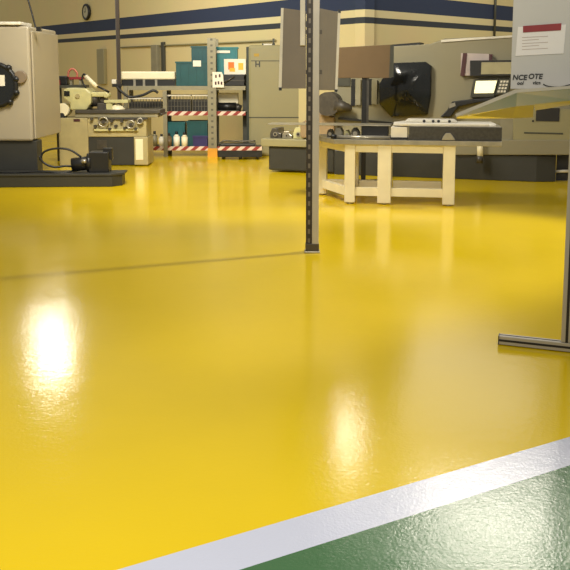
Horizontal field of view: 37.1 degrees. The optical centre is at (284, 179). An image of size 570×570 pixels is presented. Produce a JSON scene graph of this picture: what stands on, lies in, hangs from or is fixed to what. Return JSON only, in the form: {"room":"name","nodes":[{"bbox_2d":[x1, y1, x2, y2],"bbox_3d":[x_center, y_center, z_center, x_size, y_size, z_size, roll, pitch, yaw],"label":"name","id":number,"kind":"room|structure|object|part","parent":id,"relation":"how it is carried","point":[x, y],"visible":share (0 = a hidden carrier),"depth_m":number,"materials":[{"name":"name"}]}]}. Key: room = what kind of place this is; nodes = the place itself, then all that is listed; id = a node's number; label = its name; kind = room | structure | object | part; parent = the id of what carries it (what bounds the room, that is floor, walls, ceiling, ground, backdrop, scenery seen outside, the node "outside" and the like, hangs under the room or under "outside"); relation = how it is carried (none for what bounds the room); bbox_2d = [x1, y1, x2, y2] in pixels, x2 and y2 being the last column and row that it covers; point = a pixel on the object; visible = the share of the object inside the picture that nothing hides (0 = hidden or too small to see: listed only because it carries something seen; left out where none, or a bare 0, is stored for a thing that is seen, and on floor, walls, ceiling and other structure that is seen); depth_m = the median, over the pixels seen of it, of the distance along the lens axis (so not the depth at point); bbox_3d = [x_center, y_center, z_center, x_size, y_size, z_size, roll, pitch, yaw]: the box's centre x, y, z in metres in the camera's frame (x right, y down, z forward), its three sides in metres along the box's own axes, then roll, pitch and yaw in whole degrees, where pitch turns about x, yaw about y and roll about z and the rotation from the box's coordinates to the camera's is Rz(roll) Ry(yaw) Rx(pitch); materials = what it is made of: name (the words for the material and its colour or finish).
{"room":"factory floor","nodes":[
{"label":"factory floor","id":0,"kind":"room"},
{"bbox_2d":[0,0,374,142],"bbox_3d":[-3.789,-3.603,20.049,0.203,5.000,17.000,-6,9,-37],"label":"wall","id":1,"kind":"structure","parent":0,"point":[142,22],"depth_m":18.54,"materials":[{"name":"beige paint"}]},
{"bbox_2d":[82,3,90,19],"bbox_3d":[-4.982,-4.217,21.326,0.085,0.420,0.420,-6,9,-37],"label":"wall clock","id":2,"kind":"object","parent":1,"relation":"attached to","point":[86,10],"visible":1,"depth_m":21.26,"materials":[{"name":"black plastic"}]},
{"bbox_2d":[97,49,106,83],"bbox_3d":[-4.495,-2.784,20.858,0.080,0.852,0.397,-6,9,-37],"label":"duct","id":3,"kind":"object","parent":1,"relation":"attached to","point":[101,53],"visible":1,"depth_m":20.76,"materials":[{"name":"beige metal"}]},
{"bbox_2d":[151,45,160,70],"bbox_3d":[-2.833,-2.620,18.641,0.100,0.674,0.272,-6,9,-37],"label":"duct","id":4,"kind":"object","parent":1,"relation":"attached to","point":[155,49],"visible":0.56,"depth_m":18.55,"materials":[{"name":"grey metal"}]},
{"bbox_2d":[161,42,165,70],"bbox_3d":[-2.637,-2.621,18.420,0.050,0.730,0.133,-6,9,-37],"label":"cable conduit","id":5,"kind":"object","parent":1,"relation":"attached to","point":[163,52],"visible":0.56,"depth_m":18.38,"materials":[{"name":"metal"}]},
{"bbox_2d":[120,39,275,47],"bbox_3d":[-2.015,-2.801,17.564,0.036,0.034,6.140,-6,9,-37],"label":"pipe","id":6,"kind":"object","parent":1,"relation":"attached to","point":[275,39],"visible":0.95,"depth_m":17.10,"materials":[{"name":"beige metal"}]},
{"bbox_2d":[0,134,569,569],"bbox_3d":[-2.905,0.101,11.105,38.190,0.050,38.000,0,7,0],"label":"floor","id":7,"kind":"structure","parent":0,"point":[178,373],"depth_m":4.37,"materials":[{"name":"yellow paint"}]},
{"bbox_2d":[0,22,60,170],"bbox_3d":[-4.139,-1.099,11.893,1.841,2.127,1.428,0,7,0],"label":"machine","id":8,"kind":"object","parent":7,"relation":"on","point":[29,62],"visible":0.98,"depth_m":11.32,"materials":[{"name":"beige paint"}]},
{"bbox_3d":[-3.484,-1.357,11.196,0.168,0.168,0.055,0,7,0],"label":"lock knob","id":9,"kind":"part","parent":8,"relation":"part of","materials":[{"name":"beige plastic"}]},
{"bbox_2d":[27,0,35,27],"bbox_3d":[-3.457,-2.328,11.547,0.176,0.607,0.024,0,7,0],"label":"power cable","id":10,"kind":"object","parent":8,"relation":"on","point":[27,0],"visible":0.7,"depth_m":11.55,"materials":[{"name":"black rubber"}]},
{"bbox_3d":[-3.343,-1.337,11.917,0.026,1.430,1.280,0,7,0],"label":"panel","id":11,"kind":"part","parent":8,"relation":"part of","materials":[{"name":"beige paint"}]},
{"bbox_2d":[0,147,126,186],"bbox_3d":[-3.406,-0.177,11.113,2.609,0.498,0.422,0,7,-3],"label":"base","id":12,"kind":"object","parent":7,"relation":"on","point":[94,169],"visible":1,"depth_m":10.99,"materials":[{"name":"black metal"}]},
{"bbox_3d":[-3.421,-0.001,11.136,2.579,0.143,0.400,0,7,-3],"label":"tank","id":13,"kind":"part","parent":12,"relation":"part of","materials":[{"name":"grey metal"}]},
{"bbox_3d":[-3.406,-0.086,11.125,2.609,0.030,0.422,0,7,-3],"label":"lid","id":14,"kind":"part","parent":12,"relation":"part of","materials":[{"name":"grey metal"}]},
{"bbox_3d":[-2.665,-0.228,11.167,0.279,0.239,0.239,0,7,-3],"label":"pump motor","id":15,"kind":"part","parent":12,"relation":"part of","materials":[{"name":"black plastic"}]},
{"bbox_2d":[57,68,88,160],"bbox_3d":[-3.533,-1.093,14.156,0.502,1.535,0.300,0,7,0],"label":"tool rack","id":16,"kind":"object","parent":7,"relation":"on","point":[64,81],"visible":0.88,"depth_m":14.00,"materials":[{"name":"metal"}]},
{"bbox_3d":[-3.504,-1.773,14.018,0.190,0.152,0.036,0,7,0],"label":"red handle","id":17,"kind":"part","parent":16,"relation":"part of","materials":[{"name":"plastic"}]},
{"bbox_2d":[59,73,166,165],"bbox_3d":[-2.770,-0.967,13.542,1.689,1.458,0.610,0,7,0],"label":"machine","id":18,"kind":"object","parent":7,"relation":"on","point":[128,131],"visible":0.98,"depth_m":13.35,"materials":[{"name":"beige metal"}]},
{"bbox_3d":[-3.171,-1.576,13.506,0.142,0.241,0.051,3,8,25],"label":"lamp arm","id":19,"kind":"part","parent":18,"relation":"part of","materials":[{"name":"black plastic"}]},
{"bbox_3d":[-2.947,-1.347,13.448,0.364,0.100,0.200,0,7,0],"label":"arm","id":20,"kind":"part","parent":18,"relation":"part of","materials":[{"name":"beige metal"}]},
{"bbox_3d":[-2.644,-0.786,13.326,0.688,0.031,0.055,0,7,0],"label":"feed rod","id":21,"kind":"part","parent":18,"relation":"part of","materials":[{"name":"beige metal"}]},
{"bbox_2d":[104,99,130,108],"bbox_3d":[-2.661,-1.195,13.508,0.378,0.161,0.240,0,7,0],"label":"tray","id":22,"kind":"object","parent":18,"relation":"on","point":[108,103],"depth_m":13.42,"materials":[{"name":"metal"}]},
{"bbox_3d":[-2.288,-0.479,13.352,0.118,0.331,0.012,0,7,0],"label":"plate","id":23,"kind":"part","parent":18,"relation":"part of","materials":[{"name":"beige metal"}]},
{"bbox_2d":[112,0,157,103],"bbox_3d":[-2.519,-1.900,14.294,0.785,3.100,0.200,0,7,0],"label":"pole","id":24,"kind":"object","parent":7,"relation":"on","point":[115,83],"visible":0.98,"depth_m":14.27,"materials":[{"name":"metal"}]},
{"bbox_2d":[123,38,246,156],"bbox_3d":[-1.738,-1.456,14.970,2.106,2.045,0.620,0,7,0],"label":"storage rack","id":25,"kind":"object","parent":7,"relation":"on","point":[213,114],"visible":0.55,"depth_m":14.76,"materials":[{"name":"grey metal"}]},
{"bbox_2d":[128,97,162,107],"bbox_3d":[-2.437,-1.327,14.946,0.573,0.240,0.316,0,7,0],"label":"wire basket","id":26,"kind":"object","parent":25,"relation":"on","point":[133,104],"visible":0.56,"depth_m":14.81,"materials":[{"name":"metal"}]},
{"bbox_2d":[121,71,175,85],"bbox_3d":[-2.382,-1.782,14.938,0.939,0.249,0.300,0,7,0],"label":"carton","id":27,"kind":"object","parent":25,"relation":"on","point":[128,78],"visible":0.86,"depth_m":14.79,"materials":[{"name":"cardboard"}]},
{"bbox_2d":[121,79,175,85],"bbox_3d":[-2.382,-1.714,14.956,0.939,0.111,0.280,0,7,0],"label":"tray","id":28,"kind":"object","parent":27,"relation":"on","point":[125,82],"depth_m":14.82,"materials":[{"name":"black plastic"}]},
{"bbox_2d":[153,131,157,145],"bbox_3d":[-2.281,-0.720,14.873,0.100,0.276,0.100,0,7,0],"label":"bottle","id":29,"kind":"object","parent":25,"relation":"on","point":[155,138],"visible":0.87,"depth_m":14.84,"materials":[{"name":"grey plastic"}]},
{"bbox_2d":[159,134,163,145],"bbox_3d":[-2.159,-0.694,14.877,0.104,0.224,0.104,0,7,0],"label":"bottle","id":30,"kind":"object","parent":25,"relation":"on","point":[161,142],"visible":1,"depth_m":14.84,"materials":[{"name":"white plastic"}]},
{"bbox_2d":[168,133,171,145],"bbox_3d":[-2.028,-0.702,14.876,0.096,0.241,0.096,0,7,0],"label":"bottle","id":31,"kind":"object","parent":25,"relation":"on","point":[169,136],"visible":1,"depth_m":14.84,"materials":[{"name":"black plastic"}]},
{"bbox_2d":[173,131,179,145],"bbox_3d":[-1.896,-0.715,14.874,0.110,0.267,0.110,0,7,0],"label":"bottle","id":32,"kind":"object","parent":25,"relation":"on","point":[176,138],"visible":1,"depth_m":14.84,"materials":[{"name":"white plastic"}]},
{"bbox_2d":[168,121,186,145],"bbox_3d":[-1.931,-0.823,15.072,0.371,0.430,0.344,0,7,0],"label":"crate","id":33,"kind":"object","parent":25,"relation":"on","point":[180,126],"visible":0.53,"depth_m":14.90,"materials":[{"name":"teal plastic"}]},
{"bbox_2d":[167,94,192,110],"bbox_3d":[-1.841,-1.353,14.943,0.408,0.292,0.316,0,7,0],"label":"wire basket","id":34,"kind":"object","parent":25,"relation":"on","point":[174,104],"visible":0.91,"depth_m":14.81,"materials":[{"name":"metal"}]},
{"bbox_2d":[181,132,187,145],"bbox_3d":[-1.757,-0.711,14.874,0.110,0.259,0.110,0,7,0],"label":"bottle","id":35,"kind":"object","parent":25,"relation":"on","point":[184,139],"visible":1,"depth_m":14.84,"materials":[{"name":"white plastic"}]},
{"bbox_2d":[128,86,245,89],"bbox_3d":[-1.738,-1.627,14.983,2.106,0.070,0.550,0,7,0],"label":"shelf","id":36,"kind":"object","parent":25,"relation":"attached to","point":[129,87],"depth_m":14.71,"materials":[{"name":"grey metal"}]},
{"bbox_2d":[175,60,207,85],"bbox_3d":[-1.608,-1.861,14.813,0.577,0.437,0.270,0,7,0],"label":"crate","id":37,"kind":"object","parent":25,"relation":"on","point":[188,73],"visible":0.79,"depth_m":14.70,"materials":[{"name":"teal plastic"}]},
{"bbox_2d":[190,46,206,60],"bbox_3d":[-1.495,-2.020,15.053,0.323,0.692,0.234,0,7,0],"label":"crate","id":38,"kind":"object","parent":37,"relation":"on","point":[197,52],"visible":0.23,"depth_m":14.92,"materials":[{"name":"teal plastic"}]},
{"bbox_2d":[186,120,207,145],"bbox_3d":[-1.540,-0.832,15.070,0.384,0.448,0.344,0,7,0],"label":"crate","id":39,"kind":"object","parent":25,"relation":"on","point":[194,127],"visible":0.79,"depth_m":14.90,"materials":[{"name":"teal plastic"}]},
{"bbox_2d":[192,94,207,110],"bbox_3d":[-1.479,-1.353,14.943,0.277,0.292,0.316,0,7,0],"label":"wire basket","id":40,"kind":"object","parent":25,"relation":"on","point":[198,104],"visible":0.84,"depth_m":14.80,"materials":[{"name":"metal"}]},
{"bbox_2d":[192,136,207,145],"bbox_3d":[-1.478,-0.676,14.864,0.277,0.192,0.094,0,7,0],"label":"crate","id":41,"kind":"object","parent":25,"relation":"on","point":[197,140],"visible":1,"depth_m":14.83,"materials":[{"name":"plastic"}]},
{"bbox_2d":[212,72,223,87],"bbox_3d":[-1.149,-1.726,14.635,0.198,0.265,0.010,0,7,0],"label":"card","id":42,"kind":"object","parent":25,"relation":"attached to","point":[217,77],"visible":1,"depth_m":14.63,"materials":[{"name":"white paper"}]},
{"bbox_2d":[216,47,238,73],"bbox_3d":[-1.016,-2.011,15.051,0.384,0.674,0.240,0,7,0],"label":"crate","id":43,"kind":"object","parent":25,"relation":"on","point":[223,53],"visible":0.39,"depth_m":14.92,"materials":[{"name":"teal plastic"}]},
{"bbox_2d":[218,93,238,103],"bbox_3d":[-1.008,-1.394,15.159,0.354,0.320,0.120,0,7,0],"label":"cardboard box","id":44,"kind":"object","parent":25,"relation":"on","point":[222,97],"visible":0.56,"depth_m":15.09,"materials":[{"name":"beige cardboard"}]},
{"bbox_2d":[218,103,241,110],"bbox_3d":[-0.966,-1.284,14.951,0.425,0.156,0.200,0,7,0],"label":"power tool","id":45,"kind":"object","parent":25,"relation":"on","point":[221,106],"visible":0.97,"depth_m":14.89,"materials":[{"name":"black plastic"}]},
{"bbox_3d":[-1.019,-1.291,14.951,0.318,0.142,0.142,0,7,0],"label":"motor","id":46,"kind":"part","parent":45,"relation":"part of","materials":[{"name":"black plastic"}]},
{"bbox_2d":[223,74,244,85],"bbox_3d":[-0.906,-1.741,14.826,0.407,0.197,0.272,0,7,0],"label":"tool case","id":47,"kind":"object","parent":25,"relation":"on","point":[229,79],"visible":0.84,"depth_m":14.73,"materials":[{"name":"black plastic"}]},
{"bbox_2d":[224,59,245,73],"bbox_3d":[-0.868,-1.974,14.820,0.382,0.267,0.123,0,7,0],"label":"carton","id":48,"kind":"object","parent":47,"relation":"on","point":[231,66],"visible":1,"depth_m":14.76,"materials":[{"name":"white cardboard"}]},
{"bbox_2d":[228,62,233,69],"bbox_3d":[-0.935,-1.982,14.759,0.103,0.128,0.002,0,7,0],"label":"print","id":49,"kind":"object","parent":48,"relation":"on","point":[230,64],"depth_m":14.76},
{"bbox_2d":[238,63,242,69],"bbox_3d":[-0.768,-1.973,14.760,0.086,0.120,0.002,0,7,0],"label":"print","id":50,"kind":"object","parent":48,"relation":"attached to","point":[240,65],"depth_m":14.76},
{"bbox_2d":[218,145,262,158],"bbox_3d":[-0.757,-0.475,14.483,0.740,0.224,0.376,0,7,0],"label":"platform","id":51,"kind":"object","parent":7,"relation":"on","point":[223,151],"depth_m":14.31,"materials":[{"name":"metal"}]},
{"bbox_2d":[218,140,255,145],"bbox_3d":[-0.810,-0.637,14.448,0.628,0.112,0.324,0,7,0],"label":"tray","id":52,"kind":"object","parent":51,"relation":"on","point":[224,142],"visible":1,"depth_m":14.31,"materials":[{"name":"plastic"}]},
{"bbox_2d":[219,142,255,145],"bbox_3d":[-0.807,-0.606,14.464,0.620,0.045,0.300,0,7,0],"label":"tray","id":53,"kind":"object","parent":52,"relation":"on","point":[221,143],"depth_m":14.32,"materials":[{"name":"black plastic"}]},
{"bbox_2d":[246,39,298,155],"bbox_3d":[-0.178,-1.458,15.002,0.984,2.042,0.456,0,7,0],"label":"tall cabinet","id":54,"kind":"object","parent":7,"relation":"on","point":[266,104],"visible":0.71,"depth_m":14.78,"materials":[{"name":"beige metal"}]},
{"bbox_3d":[-0.648,-1.411,15.006,0.045,1.848,0.400,0,7,0],"label":"frame","id":55,"kind":"part","parent":54,"relation":"part of","materials":[{"name":"grey metal"}]},
{"bbox_2d":[279,0,340,252],"bbox_3d":[0.198,-0.765,6.885,0.499,2.750,0.105,0,7,0],"label":"post","id":56,"kind":"object","parent":7,"relation":"on","point":[309,51],"visible":1,"depth_m":6.85,"materials":[{"name":"metal"}]},
{"bbox_3d":[-0.031,-1.054,6.828,0.040,0.642,0.036,0,7,0],"label":"edge trim","id":57,"kind":"part","parent":56,"relation":"part of","materials":[{"name":"metal"}]},
{"bbox_3d":[0.069,-1.056,6.829,0.202,0.638,0.018,0,7,0],"label":"panel","id":58,"kind":"part","parent":56,"relation":"part of","materials":[{"name":"grey metal"}]},
{"bbox_3d":[0.225,0.591,7.063,0.128,0.014,0.100,0,7,0],"label":"foot plate","id":59,"kind":"part","parent":56,"relation":"part of","materials":[{"name":"metal"}]},
{"bbox_3d":[0.349,-1.053,6.859,0.168,0.657,0.018,0,7,0],"label":"panel","id":60,"kind":"part","parent":56,"relation":"part of","materials":[{"name":"grey metal"}]},
{"bbox_3d":[0.425,-1.037,6.859,0.040,0.633,0.038,0,7,0],"label":"edge trim","id":61,"kind":"part","parent":56,"relation":"part of","materials":[{"name":"silver metal"}]},
{"bbox_2d":[338,45,393,179],"bbox_3d":[1.063,-0.793,11.335,0.735,2.001,0.300,0,7,0],"label":"stand","id":62,"kind":"object","parent":7,"relation":"on","point":[377,61],"visible":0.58,"depth_m":11.20,"materials":[{"name":"metal"}]},
{"bbox_2d":[366,78,368,122],"bbox_3d":[1.095,-1.018,11.316,0.037,0.702,0.040,0,7,0],"label":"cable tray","id":63,"kind":"object","parent":62,"relation":"on","point":[367,79],"depth_m":11.29,"materials":[{"name":"metal"}]},
{"bbox_2d":[319,134,501,205],"bbox_3d":[1.373,-0.124,9.800,2.111,0.731,0.770,1,7,9],"label":"work table","id":64,"kind":"object","parent":7,"relation":"on","point":[351,186],"visible":0.93,"depth_m":9.50,"materials":[{"name":"white wood"}]},
{"bbox_3d":[0.459,-0.166,10.268,0.097,0.657,0.100,1,7,9],"label":"leg","id":65,"kind":"part","parent":64,"relation":"part of","materials":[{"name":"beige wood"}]},
{"bbox_2d":[267,122,391,135],"bbox_3d":[0.525,-0.586,9.947,1.428,0.148,0.340,1,7,9],"label":"plate","id":66,"kind":"object","parent":64,"relation":"on","point":[368,129],"visible":0.87,"depth_m":9.76,"materials":[{"name":"metal"}]},
{"bbox_3d":[0.525,-0.653,9.938,1.428,0.014,0.340,1,7,9],"label":"rail","id":67,"kind":"part","parent":66,"relation":"part of","materials":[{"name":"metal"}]},
{"bbox_2d":[327,129,334,136],"bbox_3d":[0.535,-0.549,9.922,0.070,0.080,0.215,1,7,9],"label":"block","id":68,"kind":"object","parent":64,"relation":"on","point":[330,131],"visible":0.8,"depth_m":9.83,"materials":[{"name":"metal"}]},
{"bbox_3d":[0.584,0.083,9.942,0.060,0.096,0.647,-3,8,-21],"label":"rail","id":69,"kind":"part","parent":64,"relation":"part of","materials":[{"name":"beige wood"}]},
{"bbox_3d":[0.584,-0.402,9.879,0.060,0.088,0.647,-3,8,-21],"label":"rail","id":70,"kind":"part","parent":64,"relation":"part of","materials":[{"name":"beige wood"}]},
{"bbox_3d":[0.647,0.042,10.263,0.284,0.096,0.060,1,7,9],"label":"rail","id":71,"kind":"part","parent":64,"relation":"part of","materials":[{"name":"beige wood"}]},
{"bbox_2d":[335,126,343,134],"bbox_3d":[0.634,-0.564,9.904,0.090,0.114,0.215,1,7,9],"label":"block","id":72,"kind":"object","parent":64,"relation":"on","point":[339,130],"visible":0.72,"depth_m":9.81,"materials":[{"name":"metal"}]},
{"bbox_3d":[0.736,-0.079,9.600,0.118,0.657,0.100,1,7,9],"label":"leg","id":73,"kind":"part","parent":64,"relation":"part of","materials":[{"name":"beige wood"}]},
{"bbox_2d":[351,127,359,134],"bbox_3d":[0.822,-0.553,9.874,0.090,0.100,0.215,1,7,9],"label":"block","id":74,"kind":"object","parent":64,"relation":"on","point":[355,131],"visible":0.65,"depth_m":9.78,"materials":[{"name":"metal"}]},
{"bbox_3d":[0.836,-0.158,10.207,0.098,0.657,0.100,1,7,9],"label":"leg","id":75,"kind":"part","parent":64,"relation":"part of","materials":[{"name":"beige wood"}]},
{"bbox_2d":[331,134,389,139],"bbox_3d":[0.844,-0.481,9.524,0.663,0.056,0.052,2,8,12],"label":"chrome bar","id":76,"kind":"object","parent":64,"relation":"on","point":[333,136],"visible":1,"depth_m":9.52,"materials":[{"name":"metal"}]},
{"bbox_3d":[0.918,0.128,9.597,0.252,0.096,0.060,1,7,9],"label":"rail","id":77,"kind":"part","parent":64,"relation":"part of","materials":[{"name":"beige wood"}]},
{"bbox_3d":[0.918,-0.357,9.534,0.252,0.088,0.060,1,7,9],"label":"rail","id":78,"kind":"part","parent":64,"relation":"part of","materials":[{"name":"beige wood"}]},
{"bbox_3d":[1.018,0.050,10.203,0.252,0.096,0.060,1,7,9],"label":"rail","id":79,"kind":"part","parent":64,"relation":"part of","materials":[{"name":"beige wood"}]},
{"bbox_3d":[1.116,-0.071,9.538,0.150,0.657,0.100,1,7,9],"label":"leg","id":80,"kind":"part","parent":64,"relation":"part of","materials":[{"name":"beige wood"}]},
{"bbox_3d":[1.216,-0.150,10.145,0.130,0.657,0.100,1,7,9],"label":"leg","id":81,"kind":"part","parent":64,"relation":"part of","materials":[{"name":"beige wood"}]},
{"bbox_2d":[390,126,407,139],"bbox_3d":[1.283,-0.530,9.531,0.189,0.143,0.224,1,7,9],"label":"block","id":82,"kind":"object","parent":64,"relation":"on","point":[397,132],"visible":0.96,"depth_m":9.43,"materials":[{"name":"white plastic"}]},
{"bbox_3d":[1.471,0.140,9.507,0.570,0.096,0.060,1,7,9],"label":"rail","id":83,"kind":"part","parent":64,"relation":"part of","materials":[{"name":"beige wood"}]},
{"bbox_3d":[1.471,-0.346,9.444,0.570,0.088,0.060,1,7,9],"label":"rail","id":84,"kind":"part","parent":64,"relation":"part of","materials":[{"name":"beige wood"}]},
{"bbox_3d":[1.571,0.061,10.114,0.570,0.096,0.060,1,7,9],"label":"rail","id":85,"kind":"part","parent":64,"relation":"part of","materials":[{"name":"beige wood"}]},
{"bbox_3d":[1.817,-0.056,9.424,0.130,0.657,0.100,1,7,9],"label":"leg","id":86,"kind":"part","parent":64,"relation":"part of","materials":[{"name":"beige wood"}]},
{"bbox_2d":[409,124,501,140],"bbox_3d":[1.905,-0.541,9.567,0.999,0.155,0.570,1,7,9],"label":"granite slab","id":87,"kind":"object","parent":64,"relation":"on","point":[441,133],"visible":0.92,"depth_m":9.30,"materials":[{"name":"stone"}]},
{"bbox_2d":[393,118,495,126],"bbox_3d":[1.791,-0.650,9.577,1.122,0.060,0.500,1,7,9],"label":"cover plate","id":88,"kind":"object","parent":87,"relation":"on","point":[410,121],"visible":1,"depth_m":9.44,"materials":[{"name":"silver metal"}]},
{"bbox_3d":[1.791,-0.634,9.579,1.122,0.028,0.500,1,7,9],"label":"plate","id":89,"kind":"part","parent":88,"relation":"part of","materials":[{"name":"silver metal"}]},
{"bbox_2d":[261,35,569,181],"bbox_3d":[2.248,-1.086,12.092,5.188,2.051,1.210,2,8,17],"label":"turning centre","id":90,"kind":"object","parent":7,"relation":"on","point":[442,79],"visible":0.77,"depth_m":11.68,"materials":[{"name":"grey metal"}]},
{"bbox_2d":[270,127,283,137],"bbox_3d":[-0.100,-0.711,12.716,0.171,0.149,0.324,2,8,17],"label":"machined casting","id":91,"kind":"object","parent":90,"relation":"on","point":[276,132],"visible":0.88,"depth_m":12.59,"materials":[{"name":"metal"}]},
{"bbox_2d":[282,130,293,138],"bbox_3d":[0.071,-0.684,12.666,0.154,0.109,0.324,2,8,17],"label":"machined casting","id":92,"kind":"object","parent":90,"relation":"on","point":[289,133],"visible":0.87,"depth_m":12.54,"materials":[{"name":"metal"}]},
{"bbox_2d":[293,127,304,138],"bbox_3d":[0.239,-0.704,12.610,0.168,0.164,0.324,2,8,17],"label":"machined casting","id":93,"kind":"object","parent":90,"relation":"on","point":[296,134],"visible":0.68,"depth_m":12.49,"materials":[{"name":"beige metal"}]},
{"bbox_3d":[0.508,-0.807,12.408,0.509,0.376,0.320,2,8,17],"label":"motor mount","id":94,"kind":"part","parent":90,"relation":"part of","materials":[{"name":"beige metal"}]},
{"bbox_3d":[0.717,-1.085,12.100,0.506,0.339,0.310,2,8,17],"label":"motor","id":95,"kind":"part","parent":90,"relation":"part of","materials":[{"name":"grey metal"}]},
{"bbox_2d":[338,78,349,85],"bbox_3d":[0.839,-1.399,12.137,0.190,0.113,0.030,2,8,17],"label":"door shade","id":96,"kind":"object","parent":90,"relation":"hanging from","point":[341,81],"depth_m":12.12,"materials":[{"name":"metal"}]},
{"bbox_3d":[1.141,-0.841,12.077,0.780,0.085,0.080,2,8,17],"label":"rail","id":97,"kind":"part","parent":90,"relation":"part of","materials":[{"name":"grey metal"}]},
{"bbox_2d":[392,42,423,45],"bbox_3d":[1.746,-1.915,12.043,0.391,0.056,0.400,2,8,17],"label":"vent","id":98,"kind":"object","parent":90,"relation":"attached to","point":[418,43],"depth_m":11.84,"materials":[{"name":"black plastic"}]},
{"bbox_3d":[2.513,-0.996,11.581,0.760,0.278,0.180,2,8,17],"label":"console arm","id":99,"kind":"part","parent":90,"relation":"part of","materials":[{"name":"black plastic"}]},
{"bbox_3d":[2.593,-1.570,11.529,0.404,0.303,0.090,2,8,17],"label":"sign plate","id":100,"kind":"part","parent":90,"relation":"part of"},
{"bbox_2d":[470,79,498,96],"bbox_3d":[2.702,-1.239,11.506,0.365,0.243,0.150,2,8,17],"label":"monitor","id":101,"kind":"object","parent":90,"relation":"on","point":[478,87],"depth_m":11.43,"materials":[{"name":"glass"}]},
{"bbox_3d":[3.840,-0.732,11.249,1.600,0.464,0.100,2,8,17],"label":"panel","id":102,"kind":"part","parent":90,"relation":"part of","materials":[{"name":"beige paint"}]},
{"bbox_3d":[3.758,-0.119,11.534,0.209,0.054,0.040,2,8,17],"label":"lever","id":103,"kind":"part","parent":90,"relation":"part of","materials":[{"name":"silver metal"}]},
{"bbox_2d":[455,0,569,351],"bbox_3d":[1.397,-0.117,4.391,1.016,2.096,0.220,3,8,21],"label":"stand","id":104,"kind":"object","parent":7,"relation":"on","point":[540,57],"visible":1,"depth_m":4.38,"materials":[{"name":"metal"}]},
{"bbox_2d":[455,86,569,116],"bbox_3d":[1.188,-0.406,4.392,0.601,0.169,0.342,0,7,0],"label":"tray","id":105,"kind":"object","parent":104,"relation":"on","point":[522,101],"depth_m":4.34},
{"bbox_3d":[1.515,-0.147,4.435,0.060,2.046,0.048,3,8,21],"label":"post","id":106,"kind":"part","parent":104,"relation":"part of","materials":[{"name":"metal"}]},
{"bbox_2d":[118,437,569,569],"bbox_3d":[3.023,0.964,4.430,30.068,0.050,0.181,-4,8,-29],"label":"floor stripe","id":107,"kind":"structure","parent":0,"point":[266,543],"depth_m":2.89,"materials":[{"name":"white paint"}]},
{"bbox_2d":[355,0,512,46],"bbox_3d":[6.058,-3.377,18.307,0.200,5.000,14.000,7,10,44],"label":"wall","id":108,"kind":"structure","parent":0,"point":[395,21],"depth_m":14.57,"materials":[{"name":"beige paint"}]},
{"bbox_2d":[493,0,496,35],"bbox_3d":[3.945,-3.259,15.943,0.044,1.600,0.044,7,10,44],"label":"pipe","id":109,"kind":"object","parent":108,"relation":"attached to","point":[495,1],"visible":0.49,"depth_m":15.95,"materials":[{"name":"metal"}]}
]}

